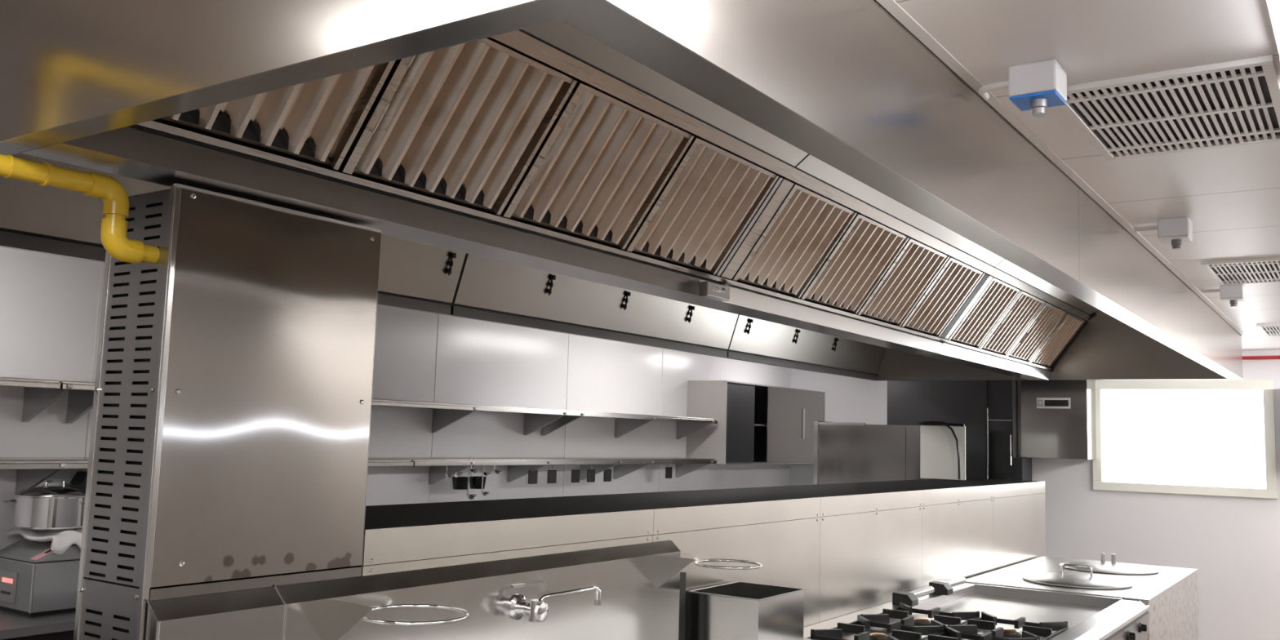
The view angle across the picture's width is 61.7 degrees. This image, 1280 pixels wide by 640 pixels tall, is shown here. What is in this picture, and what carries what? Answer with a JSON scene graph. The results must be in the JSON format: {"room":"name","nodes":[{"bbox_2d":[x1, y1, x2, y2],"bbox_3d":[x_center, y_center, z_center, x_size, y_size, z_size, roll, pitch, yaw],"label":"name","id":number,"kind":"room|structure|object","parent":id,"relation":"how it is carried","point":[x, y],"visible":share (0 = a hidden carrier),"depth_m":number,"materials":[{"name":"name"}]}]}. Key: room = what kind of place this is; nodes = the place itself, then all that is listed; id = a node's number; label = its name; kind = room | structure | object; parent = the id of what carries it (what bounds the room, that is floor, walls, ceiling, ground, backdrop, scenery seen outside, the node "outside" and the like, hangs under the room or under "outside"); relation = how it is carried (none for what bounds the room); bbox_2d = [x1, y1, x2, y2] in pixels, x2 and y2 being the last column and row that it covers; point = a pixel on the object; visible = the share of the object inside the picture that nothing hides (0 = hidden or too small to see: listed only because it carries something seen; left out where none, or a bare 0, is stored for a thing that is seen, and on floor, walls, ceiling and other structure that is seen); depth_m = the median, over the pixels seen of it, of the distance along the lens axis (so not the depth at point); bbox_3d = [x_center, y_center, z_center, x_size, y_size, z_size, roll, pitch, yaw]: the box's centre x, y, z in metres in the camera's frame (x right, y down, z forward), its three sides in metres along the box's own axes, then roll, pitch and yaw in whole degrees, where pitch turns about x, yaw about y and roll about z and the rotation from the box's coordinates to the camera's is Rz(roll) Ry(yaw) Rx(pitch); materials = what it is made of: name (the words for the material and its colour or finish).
{"room":"commercial kitchen","nodes":[
{"label":"commercial kitchen","id":0,"kind":"room"},
{"bbox_2d":[0,247,791,550],"bbox_3d":[-2.127,0.579,5.467,0.100,3.300,12.700,-3,-7,34],"label":"wall","id":1,"kind":"structure","parent":0,"point":[49,303],"depth_m":6.85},
{"bbox_2d":[0,377,61,389],"bbox_3d":[-3.451,0.167,3.139,0.353,0.176,3.305,-3,-7,34],"label":"wall shelf","id":2,"kind":"object","parent":1,"relation":"attached to","point":[4,381],"visible":1,"depth_m":4.31,"materials":[{"name":"silver metal"}]},
{"bbox_2d":[84,262,102,471],"bbox_3d":[-2.504,0.891,4.800,0.003,2.515,0.006,-3,-7,34],"label":"trim","id":3,"kind":"structure","parent":1,"relation":"attached to","point":[100,287],"depth_m":4.88,"materials":[{"name":"white paint"}]},
{"bbox_2d":[0,457,413,492],"bbox_3d":[-2.899,0.590,3.923,0.353,0.164,5.300,-3,-7,34],"label":"wall shelf","id":4,"kind":"object","parent":1,"relation":"attached to","point":[31,471],"visible":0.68,"depth_m":4.47,"materials":[{"name":"silver metal"}]},
{"bbox_2d":[22,380,717,439],"bbox_3d":[-1.012,0.625,6.698,0.353,0.176,5.358,-3,-7,34],"label":"wall shelf","id":5,"kind":"object","parent":1,"relation":"attached to","point":[81,394],"visible":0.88,"depth_m":6.56,"materials":[{"name":"silver metal"}]},
{"bbox_2d":[429,314,439,502],"bbox_3d":[-1.290,1.118,6.572,0.003,2.515,0.006,-3,-7,34],"label":"trim","id":6,"kind":"structure","parent":1,"relation":"attached to","point":[438,314],"depth_m":6.65,"materials":[{"name":"white paint"}]},
{"bbox_2d":[375,457,716,484],"bbox_3d":[-0.460,1.048,7.481,0.353,0.164,3.364,-3,-7,34],"label":"wall shelf","id":7,"kind":"object","parent":1,"relation":"attached to","point":[517,467],"visible":0.94,"depth_m":7.15,"materials":[{"name":"silver metal"}]},
{"bbox_2d":[444,466,453,478],"bbox_3d":[-1.139,0.894,6.420,0.059,0.108,0.056,-3,-7,34],"label":"ladle","id":8,"kind":"object","parent":7,"relation":"hanging from","point":[449,476],"visible":0.91,"depth_m":6.40,"materials":[{"name":"silver metal"}]},
{"bbox_2d":[444,474,453,478],"bbox_3d":[-1.140,0.935,6.415,0.056,0.025,0.056,-3,-7,34],"label":"bowl","id":9,"kind":"object","parent":8,"relation":"on","point":[449,476],"depth_m":6.40,"materials":[{"name":"silver metal"}]},
{"bbox_2d":[455,471,462,475],"bbox_3d":[-1.093,0.891,6.487,0.047,0.100,0.047,3,-6,-11],"label":"ladle","id":10,"kind":"object","parent":7,"relation":"hanging from","point":[458,473],"visible":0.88,"depth_m":6.46,"materials":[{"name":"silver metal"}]},
{"bbox_2d":[452,474,470,489],"bbox_3d":[-1.094,0.946,6.553,0.110,0.174,0.110,-3,-7,34],"label":"cup","id":11,"kind":"object","parent":7,"relation":"hanging from","point":[458,482],"visible":0.84,"depth_m":6.50,"materials":[{"name":"black"}]},
{"bbox_2d":[466,466,477,500],"bbox_3d":[-1.017,0.973,6.497,0.072,0.234,0.070,-3,-7,34],"label":"ladle","id":12,"kind":"object","parent":7,"relation":"hanging from","point":[471,497],"visible":0.98,"depth_m":6.50,"materials":[{"name":"silver metal"}]},
{"bbox_2d":[466,494,477,500],"bbox_3d":[-1.019,1.073,6.486,0.070,0.032,0.070,-3,-7,34],"label":"bowl","id":13,"kind":"object","parent":12,"relation":"on","point":[471,497],"depth_m":6.46,"materials":[{"name":"silver metal"}]},
{"bbox_2d":[470,456,478,472],"bbox_3d":[-1.021,0.890,6.596,0.055,0.101,0.052,-3,-7,34],"label":"ladle","id":14,"kind":"object","parent":7,"relation":"hanging from","point":[473,470],"visible":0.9,"depth_m":6.58,"materials":[{"name":"silver metal"}]},
{"bbox_2d":[470,468,478,472],"bbox_3d":[-1.021,0.928,6.591,0.052,0.023,0.052,-3,-7,34],"label":"bowl","id":15,"kind":"object","parent":14,"relation":"on","point":[473,470],"depth_m":6.57,"materials":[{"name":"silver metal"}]},
{"bbox_2d":[469,466,486,488],"bbox_3d":[-1.010,0.962,6.676,0.110,0.174,0.110,-3,-7,34],"label":"cup","id":16,"kind":"object","parent":7,"relation":"hanging from","point":[475,482],"visible":0.88,"depth_m":6.63,"materials":[{"name":"black"}]},
{"bbox_2d":[480,465,489,496],"bbox_3d":[-0.950,0.975,6.597,0.059,0.214,0.056,-3,-7,34],"label":"ladle","id":17,"kind":"object","parent":7,"relation":"hanging from","point":[483,493],"visible":0.94,"depth_m":6.60,"materials":[{"name":"silver metal"}]},
{"bbox_2d":[480,491,489,496],"bbox_3d":[-0.951,1.069,6.586,0.056,0.025,0.056,-3,-7,34],"label":"bowl","id":18,"kind":"object","parent":17,"relation":"on","point":[484,493],"depth_m":6.57,"materials":[{"name":"silver metal"}]},
{"bbox_2d":[484,465,490,475],"bbox_3d":[-0.953,0.922,6.691,0.047,0.100,0.047,3,-6,-11],"label":"ladle","id":19,"kind":"object","parent":7,"relation":"hanging from","point":[485,473],"visible":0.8,"depth_m":6.67,"materials":[{"name":"silver metal"}]},
{"bbox_2d":[493,465,502,475],"bbox_3d":[-0.897,0.928,6.774,0.070,0.101,0.068,-3,-7,34],"label":"ladle","id":20,"kind":"object","parent":7,"relation":"hanging from","point":[495,471],"visible":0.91,"depth_m":6.75,"materials":[{"name":"silver metal"}]},
{"bbox_2d":[493,469,502,475],"bbox_3d":[-0.897,0.962,6.770,0.068,0.031,0.068,-3,-7,34],"label":"bowl","id":21,"kind":"object","parent":20,"relation":"on","point":[496,472],"depth_m":6.75,"materials":[{"name":"silver metal"}]},
{"bbox_2d":[528,470,537,484],"bbox_3d":[-0.706,1.007,7.084,0.012,0.151,0.090,-3,-7,34],"label":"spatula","id":22,"kind":"object","parent":7,"relation":"hanging from","point":[532,476],"visible":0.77,"depth_m":7.07,"materials":[{"name":"black"}]},
{"bbox_2d":[546,465,556,483],"bbox_3d":[-0.594,1.028,7.248,0.012,0.151,0.090,-3,-7,34],"label":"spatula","id":23,"kind":"object","parent":7,"relation":"hanging from","point":[552,474],"visible":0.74,"depth_m":7.24,"materials":[{"name":"black plastic"}]},
{"bbox_2d":[571,464,579,482],"bbox_3d":[-0.447,1.055,7.462,0.012,0.151,0.090,-3,-7,34],"label":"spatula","id":24,"kind":"object","parent":7,"relation":"hanging from","point":[575,473],"visible":0.77,"depth_m":7.45,"materials":[{"name":"black plastic"}]},
{"bbox_2d":[586,464,595,482],"bbox_3d":[-0.346,1.074,7.609,0.012,0.151,0.090,-3,-7,34],"label":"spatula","id":25,"kind":"object","parent":7,"relation":"hanging from","point":[590,473],"visible":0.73,"depth_m":7.60,"materials":[{"name":"black"}]},
{"bbox_2d":[603,469,611,481],"bbox_3d":[-0.234,1.095,7.773,0.012,0.151,0.090,-3,-7,34],"label":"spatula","id":26,"kind":"object","parent":7,"relation":"hanging from","point":[607,473],"visible":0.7,"depth_m":7.76,"materials":[{"name":"black plastic"}]},
{"bbox_2d":[665,463,672,478],"bbox_3d":[0.228,1.172,8.447,0.012,0.151,0.090,-3,-7,34],"label":"scoop","id":27,"kind":"object","parent":7,"relation":"hanging from","point":[668,469],"visible":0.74,"depth_m":8.43,"materials":[{"name":"black"}]},
{"bbox_2d":[562,333,569,496],"bbox_3d":[-0.548,1.257,7.654,0.003,2.515,0.006,-3,-7,34],"label":"trim","id":28,"kind":"structure","parent":1,"relation":"attached to","point":[569,334],"depth_m":7.72,"materials":[{"name":"white paint"}]},
{"bbox_2d":[658,348,663,492],"bbox_3d":[0.155,1.389,8.680,0.003,2.515,0.006,-3,-7,34],"label":"trim","id":29,"kind":"structure","parent":1,"relation":"attached to","point":[663,348],"depth_m":8.75,"materials":[{"name":"white paint"}]},
{"bbox_2d":[685,380,825,464],"bbox_3d":[1.100,0.952,9.755,0.384,0.690,1.940,-3,-7,34],"label":"upper cabinet","id":30,"kind":"object","parent":1,"relation":"attached to","point":[757,424],"visible":0.8,"depth_m":9.27,"materials":[{"name":"silver metal"}]},
{"bbox_2d":[754,424,766,426],"bbox_3d":[1.093,0.961,9.758,0.328,0.012,1.900,-3,-7,34],"label":"shelf","id":31,"kind":"object","parent":30,"relation":"attached to","point":[755,425],"depth_m":9.47,"materials":[{"name":"silver metal"}]},
{"bbox_2d":[361,477,1045,639],"bbox_3d":[0.910,1.606,5.520,0.656,1.448,6.702,-3,-7,34],"label":"wall","id":32,"kind":"structure","parent":0,"point":[851,546],"depth_m":4.65,"materials":[{"name":"silver"}]},
{"bbox_2d":[694,559,762,569],"bbox_3d":[0.313,0.882,3.878,0.259,0.009,0.245,-3,-7,34],"label":"holder","id":33,"kind":"object","parent":32,"relation":"attached to","point":[696,561],"visible":1,"depth_m":3.85,"materials":[{"name":"silver metal"}]},
{"bbox_2d":[919,421,964,479],"bbox_3d":[2.243,0.967,7.989,0.339,0.424,0.048,-3,-7,34],"label":"hose","id":34,"kind":"object","parent":32,"relation":"on","point":[925,423],"visible":1,"depth_m":7.94,"materials":[{"name":"black rubber"}]},
{"bbox_2d":[920,425,965,479],"bbox_3d":[2.262,0.989,8.012,0.341,0.396,0.015,-3,-7,34],"label":"board","id":35,"kind":"object","parent":32,"relation":"on","point":[938,446],"visible":1,"depth_m":8.01,"materials":[{"name":"white plastic"}]},
{"bbox_2d":[788,350,1279,639],"bbox_3d":[4.158,1.135,8.891,6.400,3.300,0.100,-3,-7,34],"label":"wall","id":36,"kind":"structure","parent":0,"point":[1233,543],"depth_m":8.66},
{"bbox_2d":[1017,379,1096,459],"bbox_3d":[3.529,0.776,9.083,0.556,0.782,0.348,-3,-7,34],"label":"control panel","id":37,"kind":"object","parent":36,"relation":"attached to","point":[1056,418],"visible":0.93,"depth_m":8.93,"materials":[{"name":"grey metal"}]},
{"bbox_2d":[1092,380,1277,498],"bbox_3d":[4.397,0.953,8.720,1.334,0.914,0.110,-3,-7,34],"label":"window","id":38,"kind":"structure","parent":36,"relation":"in","point":[1217,439],"depth_m":8.71,"materials":[{"name":"white glass"}]},
{"bbox_2d":[1242,355,1279,359],"bbox_3d":[5.675,0.255,7.842,2.450,0.038,0.028,-3,-7,34],"label":"pipe","id":39,"kind":"object","parent":36,"relation":"attached to","point":[1277,357],"visible":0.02,"depth_m":8.39,"materials":[{"name":"red metal"}]},
{"bbox_2d":[875,0,1279,350],"bbox_3d":[0.586,-0.419,3.736,6.400,0.040,12.700,-3,-7,34],"label":"ceiling","id":40,"kind":"structure","parent":0,"point":[1230,196],"depth_m":2.34,"materials":[{"name":"white paint"}]},
{"bbox_2d":[0,0,1243,380],"bbox_3d":[0.953,-0.406,5.135,2.695,0.940,7.530,-3,-7,34],"label":"extraction hood","id":41,"kind":"object","parent":40,"relation":"hanging from","point":[838,100],"visible":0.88,"depth_m":2.54,"materials":[{"name":"silver metal"}]},
{"bbox_2d":[161,60,395,170],"bbox_3d":[-0.777,-0.571,2.258,0.298,0.372,0.568,-3,-7,34],"label":"filter","id":42,"kind":"object","parent":41,"relation":"on","point":[318,120],"visible":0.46,"depth_m":2.40,"materials":[{"name":"silver metal"}]},
{"bbox_2d":[338,36,577,215],"bbox_3d":[-0.453,-0.510,2.730,0.298,0.372,0.560,-3,-7,34],"label":"filter","id":43,"kind":"object","parent":41,"relation":"on","point":[464,122],"visible":0.83,"depth_m":2.72,"materials":[{"name":"silver metal"}]},
{"bbox_2d":[500,75,693,249],"bbox_3d":[-0.122,-0.448,3.213,0.298,0.372,0.594,-3,-7,34],"label":"filter","id":44,"kind":"object","parent":41,"relation":"on","point":[604,160],"visible":0.98,"depth_m":3.18,"materials":[{"name":"silver metal"}]},
{"bbox_2d":[625,130,778,275],"bbox_3d":[0.214,-0.385,3.703,0.298,0.372,0.575,-3,-7,34],"label":"filter","id":45,"kind":"object","parent":41,"relation":"on","point":[712,194],"visible":0.96,"depth_m":3.68,"materials":[{"name":"silver metal"}]},
{"bbox_2d":[697,278,729,301],"bbox_3d":[0.276,-0.110,3.909,0.055,0.064,0.160,-3,-7,34],"label":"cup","id":46,"kind":"object","parent":41,"relation":"attached to","point":[709,290],"visible":1,"depth_m":3.88,"materials":[{"name":"silver metal"}]},
{"bbox_2d":[732,177,857,297],"bbox_3d":[0.613,-0.310,4.284,0.298,0.372,0.580,-3,-7,34],"label":"filter","id":47,"kind":"object","parent":41,"relation":"on","point":[807,224],"visible":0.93,"depth_m":4.26,"materials":[{"name":"silver metal"}]},
{"bbox_2d":[800,208,909,314],"bbox_3d":[0.951,-0.247,4.778,0.298,0.372,0.599,-3,-7,34],"label":"filter","id":48,"kind":"object","parent":41,"relation":"on","point":[868,247],"visible":0.94,"depth_m":4.75,"materials":[{"name":"silver metal"}]},
{"bbox_2d":[856,233,949,326],"bbox_3d":[1.283,-0.184,5.263,0.298,0.372,0.560,-3,-7,34],"label":"filter","id":49,"kind":"object","parent":41,"relation":"on","point":[917,264],"visible":0.94,"depth_m":5.25,"materials":[{"name":"silver metal"}]},
{"bbox_2d":[900,253,985,337],"bbox_3d":[1.613,-0.123,5.744,0.298,0.372,0.588,-3,-7,34],"label":"filter","id":50,"kind":"object","parent":41,"relation":"on","point":[953,285],"visible":0.96,"depth_m":5.73,"materials":[{"name":"silver metal"}]},
{"bbox_2d":[947,273,1021,347],"bbox_3d":[2.030,-0.044,6.353,0.298,0.372,0.583,-3,-7,34],"label":"filter","id":51,"kind":"object","parent":41,"relation":"on","point":[997,295],"visible":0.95,"depth_m":6.34,"materials":[{"name":"silver metal"}]},
{"bbox_2d":[979,287,1045,355],"bbox_3d":[2.365,0.018,6.841,0.298,0.372,0.583,-3,-7,34],"label":"filter","id":52,"kind":"object","parent":41,"relation":"on","point":[1025,307],"visible":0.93,"depth_m":6.83,"materials":[{"name":"silver metal"}]},
{"bbox_2d":[1006,298,1066,361],"bbox_3d":[2.698,0.081,7.327,0.298,0.372,0.578,-3,-7,34],"label":"filter","id":53,"kind":"object","parent":41,"relation":"on","point":[1050,316],"visible":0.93,"depth_m":7.32,"materials":[{"name":"silver metal"}]},
{"bbox_2d":[1029,309,1085,367],"bbox_3d":[3.027,0.142,7.807,0.298,0.372,0.568,-3,-7,34],"label":"filter","id":54,"kind":"object","parent":41,"relation":"on","point":[1070,324],"visible":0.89,"depth_m":7.80,"materials":[{"name":"silver metal"}]},
{"bbox_2d":[977,58,1066,116],"bbox_3d":[0.833,-0.487,2.363,0.198,0.105,0.151,-3,-7,34],"label":"detector","id":55,"kind":"object","parent":40,"relation":"attached to","point":[1037,86],"visible":1,"depth_m":2.29,"materials":[{"name":"grey plastic"}]},
{"bbox_2d":[876,0,1245,336],"bbox_3d":[2.076,-0.287,4.350,0.026,0.002,7.530,-3,-7,34],"label":"trim","id":56,"kind":"structure","parent":40,"relation":"attached to","point":[897,11],"depth_m":2.73,"materials":[{"name":"white paint"}]},
{"bbox_2d":[1133,216,1192,249],"bbox_3d":[1.865,-0.297,3.838,0.198,0.105,0.151,-3,-7,34],"label":"detector","id":57,"kind":"object","parent":40,"relation":"attached to","point":[1175,231],"visible":1,"depth_m":3.76,"materials":[{"name":"grey plastic"}]},
{"bbox_2d":[1058,54,1279,159],"bbox_3d":[1.299,-0.494,2.593,0.444,0.014,0.664,-3,-7,34],"label":"ceiling vent","id":58,"kind":"object","parent":40,"relation":"in","point":[1233,103],"visible":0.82,"depth_m":2.54,"materials":[{"name":"white metal"}]},
{"bbox_2d":[1200,284,1245,306],"bbox_3d":[2.863,-0.112,5.276,0.198,0.105,0.151,-3,-7,34],"label":"detector","id":59,"kind":"object","parent":40,"relation":"attached to","point":[1233,293],"visible":0.99,"depth_m":5.20,"materials":[{"name":"grey plastic"}]},
{"bbox_2d":[1200,257,1279,284],"bbox_3d":[2.778,-0.217,4.750,0.444,0.014,0.664,-3,-7,34],"label":"ceiling vent","id":60,"kind":"object","parent":40,"relation":"in","point":[1257,270],"visible":1,"depth_m":4.75,"materials":[{"name":"white metal"}]},
{"bbox_2d":[1256,323,1279,336],"bbox_3d":[4.253,0.060,6.903,0.444,0.014,0.664,-3,-7,34],"label":"ceiling vent","id":61,"kind":"object","parent":40,"relation":"in","point":[1273,329],"visible":1,"depth_m":6.92,"materials":[{"name":"white metal"}]},
{"bbox_2d":[1266,0,1279,56],"bbox_3d":[0.917,-0.602,1.595,0.026,0.036,1.720,-3,-7,34],"label":"recessed light","id":62,"kind":"object","parent":40,"relation":"in","point":[1273,6],"visible":1,"depth_m":1.94,"materials":[{"name":"white paint"}]},
{"bbox_3d":[0.510,2.150,3.459,6.600,0.100,12.900,-3,-7,34],"label":"floor","id":63,"kind":"structure","parent":0,"visible":0},
{"bbox_2d":[0,609,75,639],"bbox_3d":[-1.316,1.843,5.908,0.648,0.930,10.600,-3,-7,34],"label":"countertop","id":64,"kind":"structure","parent":63,"relation":"on","point":[13,626],"depth_m":4.07,"materials":[{"name":"silver metal"}]},
{"bbox_2d":[0,538,80,617],"bbox_3d":[-2.416,1.049,4.422,0.360,0.265,0.361,-3,-7,34],"label":"kitchen scale","id":65,"kind":"object","parent":64,"relation":"on","point":[35,580],"visible":0.66,"depth_m":4.26,"materials":[{"name":"grey metal"}]},
{"bbox_2d":[4,527,82,554],"bbox_3d":[-2.386,0.909,4.455,0.388,0.088,0.306,-3,-7,34],"label":"tea towel","id":66,"kind":"object","parent":65,"relation":"on","point":[61,539],"visible":0.65,"depth_m":4.32,"materials":[{"name":"white fabric"}]},
{"bbox_2d":[3,480,85,529],"bbox_3d":[-2.448,0.766,4.475,0.316,0.190,0.307,-3,-7,34],"label":"cooking pot","id":67,"kind":"object","parent":66,"relation":"on","point":[51,507],"visible":0.84,"depth_m":4.36,"materials":[{"name":"silver metal"}]},
{"bbox_2d":[42,471,87,529],"bbox_3d":[-2.514,0.937,4.693,0.096,0.540,0.190,-3,-7,34],"label":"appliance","id":68,"kind":"object","parent":64,"relation":"on","point":[78,481],"visible":0.06,"depth_m":4.72,"materials":[{"name":"black"}]},
{"bbox_2d":[73,182,381,639],"bbox_3d":[-0.961,0.839,2.462,0.256,2.205,0.579,-3,-7,34],"label":"steel column","id":69,"kind":"structure","parent":63,"relation":"on","point":[228,450],"depth_m":2.37,"materials":[{"name":"grey metal"}]},
{"bbox_2d":[0,153,159,263],"bbox_3d":[-2.239,-0.541,0.559,0.050,0.405,4.284,-3,-7,34],"label":"gas pipe","id":70,"kind":"object","parent":69,"relation":"attached to","point":[115,241],"visible":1,"depth_m":2.20,"materials":[{"name":"yellow metal"}]},
{"bbox_2d":[813,421,934,484],"bbox_3d":[1.889,1.752,8.528,0.883,1.862,0.515,-3,-7,34],"label":"fridge","id":71,"kind":"object","parent":63,"relation":"on","point":[844,452],"visible":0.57,"depth_m":8.41,"materials":[{"name":"grey metal"}]},
{"bbox_2d":[887,380,1031,480],"bbox_3d":[2.802,1.546,9.389,1.170,2.510,0.501,-3,-7,34],"label":"tall cabinet","id":72,"kind":"object","parent":63,"relation":"on","point":[988,410],"visible":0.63,"depth_m":9.14,"materials":[{"name":"black metal"}]},
{"bbox_2d":[803,582,1150,639],"bbox_3d":[1.667,1.805,5.069,1.085,0.801,2.310,-3,-7,34],"label":"range","id":73,"kind":"object","parent":63,"relation":"on","point":[1088,617],"visible":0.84,"depth_m":5.58,"materials":[{"name":"silver metal"}]},
{"bbox_2d":[810,614,943,639],"bbox_3d":[1.007,1.327,4.528,0.390,0.058,0.500,-3,-7,34],"label":"support","id":74,"kind":"object","parent":73,"relation":"on","point":[858,627],"visible":0.8,"depth_m":4.57,"materials":[{"name":"metal"}]},
{"bbox_2d":[892,586,934,606],"bbox_3d":[1.434,1.420,5.537,0.105,0.061,0.445,-3,-7,34],"label":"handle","id":75,"kind":"object","parent":73,"relation":"on","point":[910,598],"visible":0.96,"depth_m":5.38,"materials":[{"name":"metal"}]},
{"bbox_2d":[860,602,979,631],"bbox_3d":[1.299,1.382,4.955,0.390,0.058,0.500,-3,-7,34],"label":"support","id":76,"kind":"object","parent":73,"relation":"on","point":[940,618],"visible":0.56,"depth_m":5.00,"materials":[{"name":"metal"}]},
{"bbox_2d":[928,577,966,595],"bbox_3d":[1.737,1.477,5.980,0.105,0.061,0.445,-3,-7,34],"label":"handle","id":77,"kind":"object","parent":73,"relation":"on","point":[945,588],"visible":0.89,"depth_m":5.82,"materials":[{"name":"metal"}]},
{"bbox_2d":[924,626,1038,639],"bbox_3d":[1.335,1.313,4.305,0.385,0.058,0.500,-3,-7,34],"label":"support","id":78,"kind":"object","parent":73,"relation":"on","point":[949,633],"visible":1,"depth_m":4.48,"materials":[{"name":"metal"}]},
{"bbox_2d":[946,611,1067,639],"bbox_3d":[1.628,1.368,4.731,0.385,0.058,0.500,-3,-7,34],"label":"support","id":79,"kind":"object","parent":73,"relation":"on","point":[987,621],"visible":0.69,"depth_m":4.77,"materials":[{"name":"metal"}]},
{"bbox_2d":[965,555,1199,639],"bbox_3d":[2.859,2.055,6.828,1.024,0.852,1.950,-3,-7,34],"label":"countertop","id":80,"kind":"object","parent":63,"relation":"on","point":[1171,594],"visible":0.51,"depth_m":6.60,"materials":[{"name":"metal"}]},
{"bbox_2d":[1022,564,1132,590],"bbox_3d":[2.626,1.526,6.452,0.612,0.105,0.612,-3,-7,34],"label":"round lid","id":81,"kind":"object","parent":80,"relation":"on","point":[1073,580],"visible":1,"depth_m":6.31,"materials":[{"name":"silver metal"}]},
{"bbox_2d":[1059,553,1158,575],"bbox_3d":[3.149,1.625,7.215,0.612,0.103,0.612,-3,-7,34],"label":"round lid","id":82,"kind":"object","parent":80,"relation":"on","point":[1101,566],"visible":0.96,"depth_m":7.06,"materials":[{"name":"silver metal"}]},
{"bbox_3d":[0.112,1.570,2.842,1.022,0.898,3.120,-3,-7,34],"label":"cabinet","id":83,"kind":"object","parent":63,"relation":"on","visible":0},
{"bbox_2d":[145,585,287,639],"bbox_3d":[-0.905,0.804,2.281,0.045,0.439,0.315,-3,-7,34],"label":"guard","id":84,"kind":"object","parent":83,"relation":"on","point":[256,614],"visible":1,"depth_m":2.29,"materials":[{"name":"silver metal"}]},
{"bbox_2d":[278,540,693,639],"bbox_3d":[-0.273,0.911,3.080,0.187,0.435,1.732,-3,-7,34],"label":"guard","id":85,"kind":"object","parent":83,"relation":"on","point":[642,586],"visible":1,"depth_m":3.05,"materials":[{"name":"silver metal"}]},
{"bbox_2d":[361,604,469,625],"bbox_3d":[-0.539,0.702,2.557,0.263,0.009,0.261,-3,-7,34],"label":"holder","id":86,"kind":"object","parent":85,"relation":"attached to","point":[396,606],"visible":0.86,"depth_m":2.51,"materials":[{"name":"silver metal"}]},
{"bbox_2d":[508,583,601,622],"bbox_3d":[-0.243,0.815,3.119,0.103,0.099,0.296,-3,-8,38],"label":"tap","id":87,"kind":"object","parent":85,"relation":"attached to","point":[537,610],"visible":1,"depth_m":3.03,"materials":[{"name":"silver metal"}]},
{"bbox_2d":[688,581,805,639],"bbox_3d":[0.395,1.117,3.932,0.287,0.249,0.370,-3,-7,34],"label":"square container","id":88,"kind":"object","parent":83,"relation":"on","point":[738,610],"visible":1,"depth_m":3.83,"materials":[{"name":"silver metal"}]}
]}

